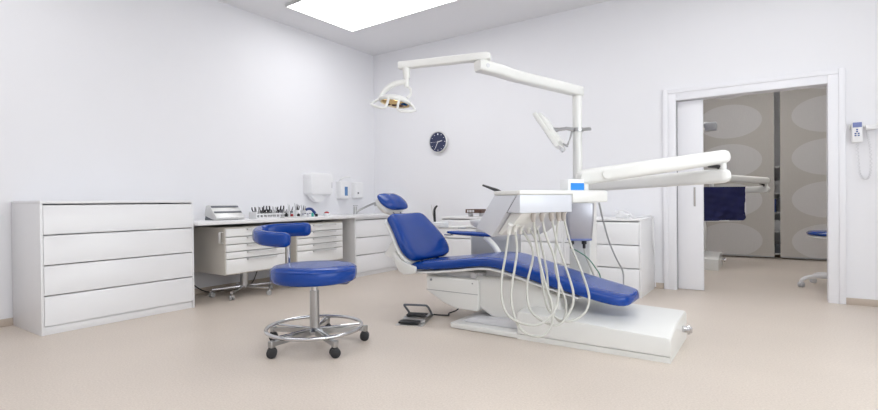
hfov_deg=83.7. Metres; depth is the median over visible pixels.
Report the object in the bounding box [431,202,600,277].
unit
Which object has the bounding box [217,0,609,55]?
ceiling
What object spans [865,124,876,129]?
box
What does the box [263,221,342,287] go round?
cart
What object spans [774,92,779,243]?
wall
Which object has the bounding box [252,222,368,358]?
stool
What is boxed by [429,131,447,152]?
wall clock
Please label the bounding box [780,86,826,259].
panel
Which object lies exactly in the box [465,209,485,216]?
instrument cassette
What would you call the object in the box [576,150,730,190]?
swing arm
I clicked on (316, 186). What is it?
paper towel dispenser
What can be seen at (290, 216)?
tray
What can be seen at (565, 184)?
glove box
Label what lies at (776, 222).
storage box
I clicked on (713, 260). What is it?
dental chair
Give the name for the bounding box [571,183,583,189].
screen
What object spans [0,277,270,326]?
baseboard
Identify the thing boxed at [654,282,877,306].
baseboard
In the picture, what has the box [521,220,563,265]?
chest
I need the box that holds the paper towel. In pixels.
[307,195,326,201]
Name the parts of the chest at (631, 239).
drawer, drawer, drawer, panel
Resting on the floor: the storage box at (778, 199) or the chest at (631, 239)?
the chest at (631, 239)
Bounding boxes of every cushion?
[377,193,407,209]
[387,212,448,260]
[411,252,638,305]
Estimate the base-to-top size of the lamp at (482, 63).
1.038 m
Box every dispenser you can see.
[205,205,244,219]
[303,172,332,201]
[336,176,350,198]
[351,182,362,197]
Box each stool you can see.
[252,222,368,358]
[797,230,826,286]
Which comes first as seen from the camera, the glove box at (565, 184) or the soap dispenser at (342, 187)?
the glove box at (565, 184)
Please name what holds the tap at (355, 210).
on the countertop
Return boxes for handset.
[851,122,871,179]
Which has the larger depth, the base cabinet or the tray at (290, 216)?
the base cabinet
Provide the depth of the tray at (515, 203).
3.09 m
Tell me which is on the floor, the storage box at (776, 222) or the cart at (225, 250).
the cart at (225, 250)
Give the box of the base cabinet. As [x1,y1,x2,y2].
[321,216,396,277]
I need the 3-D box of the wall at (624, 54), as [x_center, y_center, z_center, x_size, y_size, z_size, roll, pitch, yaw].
[2.146,-0.734,5.763,7.600,3.333,0.130,0,1,34]
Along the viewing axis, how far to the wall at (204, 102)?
5.23 m
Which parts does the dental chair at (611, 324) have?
motor, armrest, plate, plate, lift arm, outlet knob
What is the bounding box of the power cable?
[194,271,256,292]
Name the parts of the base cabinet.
panel, drawer, drawer, drawer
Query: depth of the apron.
6.88 m
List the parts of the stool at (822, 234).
leg, seat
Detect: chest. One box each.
[441,215,481,256]
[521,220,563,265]
[563,216,654,297]
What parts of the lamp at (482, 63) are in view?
lamp handle, yoke arm, lamp handle, yoke rod, arm, arm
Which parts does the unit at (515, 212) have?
arm mount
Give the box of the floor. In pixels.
[0,255,877,409]
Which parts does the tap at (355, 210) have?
spout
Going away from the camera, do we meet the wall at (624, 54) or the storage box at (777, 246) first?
the wall at (624, 54)
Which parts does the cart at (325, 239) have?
drawer, drawer, drawer, drawer, drawer handle, drawer handle, drawer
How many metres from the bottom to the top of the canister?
0.367 m
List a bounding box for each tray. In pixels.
[280,216,305,217]
[494,190,604,194]
[507,195,571,212]
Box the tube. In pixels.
[305,207,315,214]
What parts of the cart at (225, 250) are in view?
push handle, leg, leg, drawer, drawer, drawer, drawer, drawer, leg, leg, drawer handle, drawer handle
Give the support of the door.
in the wall at (624, 54)
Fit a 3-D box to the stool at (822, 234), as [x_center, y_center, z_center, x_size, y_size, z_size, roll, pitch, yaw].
[4.364,0.599,5.349,0.742,0.628,0.697,0,1,34]
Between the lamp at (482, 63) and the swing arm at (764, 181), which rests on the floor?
the swing arm at (764, 181)
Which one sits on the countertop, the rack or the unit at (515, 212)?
the rack
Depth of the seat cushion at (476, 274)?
3.76 m
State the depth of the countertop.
5.50 m
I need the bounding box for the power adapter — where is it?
[615,210,655,286]
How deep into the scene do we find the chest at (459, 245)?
6.16 m
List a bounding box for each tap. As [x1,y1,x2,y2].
[353,202,376,213]
[353,206,356,213]
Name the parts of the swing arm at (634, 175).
tension knob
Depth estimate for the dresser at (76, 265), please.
4.07 m
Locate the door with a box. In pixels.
[677,99,703,289]
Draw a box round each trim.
[663,67,845,303]
[676,101,677,279]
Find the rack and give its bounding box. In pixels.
[249,211,289,218]
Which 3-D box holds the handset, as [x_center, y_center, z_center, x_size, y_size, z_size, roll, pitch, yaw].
[3.854,-0.492,4.466,0.146,0.523,0.047,0,1,34]
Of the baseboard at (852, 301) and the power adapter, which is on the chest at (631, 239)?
the power adapter
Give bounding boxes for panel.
[703,92,774,256]
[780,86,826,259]
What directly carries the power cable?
on the floor
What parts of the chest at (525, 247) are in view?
drawer, drawer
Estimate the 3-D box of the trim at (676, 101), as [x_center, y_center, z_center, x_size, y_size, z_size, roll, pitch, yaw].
[2.631,-0.105,5.411,0.006,2.072,0.020,0,1,34]
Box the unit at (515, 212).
[476,184,623,337]
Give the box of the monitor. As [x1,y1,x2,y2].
[533,112,590,152]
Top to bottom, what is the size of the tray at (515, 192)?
0.028 m
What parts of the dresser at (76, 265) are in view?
panel, drawer, drawer, drawer, drawer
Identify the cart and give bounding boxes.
[194,224,284,300]
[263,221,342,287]
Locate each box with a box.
[560,179,583,189]
[774,181,779,192]
[774,220,779,230]
[775,244,780,252]
[777,198,779,211]
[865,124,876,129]
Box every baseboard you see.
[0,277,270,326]
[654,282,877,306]
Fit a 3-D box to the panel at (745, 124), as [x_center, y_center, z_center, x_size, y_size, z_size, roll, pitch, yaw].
[4.954,-0.734,8.369,1.265,3.191,0.024,0,1,34]
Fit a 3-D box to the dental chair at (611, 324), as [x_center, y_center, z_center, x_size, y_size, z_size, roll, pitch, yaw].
[0.560,0.423,3.950,2.614,1.081,0.696,0,1,34]
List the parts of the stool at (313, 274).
backrest, backrest post, seat, leg, leg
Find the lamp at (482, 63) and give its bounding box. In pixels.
[370,52,583,178]
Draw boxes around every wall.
[0,0,374,319]
[373,0,877,299]
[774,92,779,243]
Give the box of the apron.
[704,187,745,221]
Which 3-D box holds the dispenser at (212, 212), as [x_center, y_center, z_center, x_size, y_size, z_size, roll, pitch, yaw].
[-2.300,0.080,5.259,0.234,0.158,0.330,0,1,34]
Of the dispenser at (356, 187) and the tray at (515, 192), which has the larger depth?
the dispenser at (356, 187)
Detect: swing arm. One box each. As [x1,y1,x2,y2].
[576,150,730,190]
[704,175,769,250]
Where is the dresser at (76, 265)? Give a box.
[11,200,194,335]
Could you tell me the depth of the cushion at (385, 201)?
4.52 m
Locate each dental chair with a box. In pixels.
[376,193,692,363]
[704,251,725,270]
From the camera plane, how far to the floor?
3.11 m
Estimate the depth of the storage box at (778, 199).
8.11 m
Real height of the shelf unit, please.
1.550 m
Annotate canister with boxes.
[566,203,593,248]
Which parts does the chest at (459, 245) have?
drawer, drawer, panel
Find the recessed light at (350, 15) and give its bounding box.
[285,0,457,31]
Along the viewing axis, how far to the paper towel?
6.71 m
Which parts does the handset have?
coiled cord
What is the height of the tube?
0.110 m
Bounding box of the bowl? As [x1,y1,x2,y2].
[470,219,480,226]
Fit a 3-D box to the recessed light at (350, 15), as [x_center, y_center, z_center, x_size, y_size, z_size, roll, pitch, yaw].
[-0.531,-2.353,5.496,2.375,0.035,1.085,0,1,36]
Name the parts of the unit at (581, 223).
suction handle, assistant arm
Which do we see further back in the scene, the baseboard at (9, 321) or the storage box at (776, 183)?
the storage box at (776, 183)
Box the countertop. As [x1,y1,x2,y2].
[193,214,389,225]
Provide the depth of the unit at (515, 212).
3.13 m
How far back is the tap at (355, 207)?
7.18 m

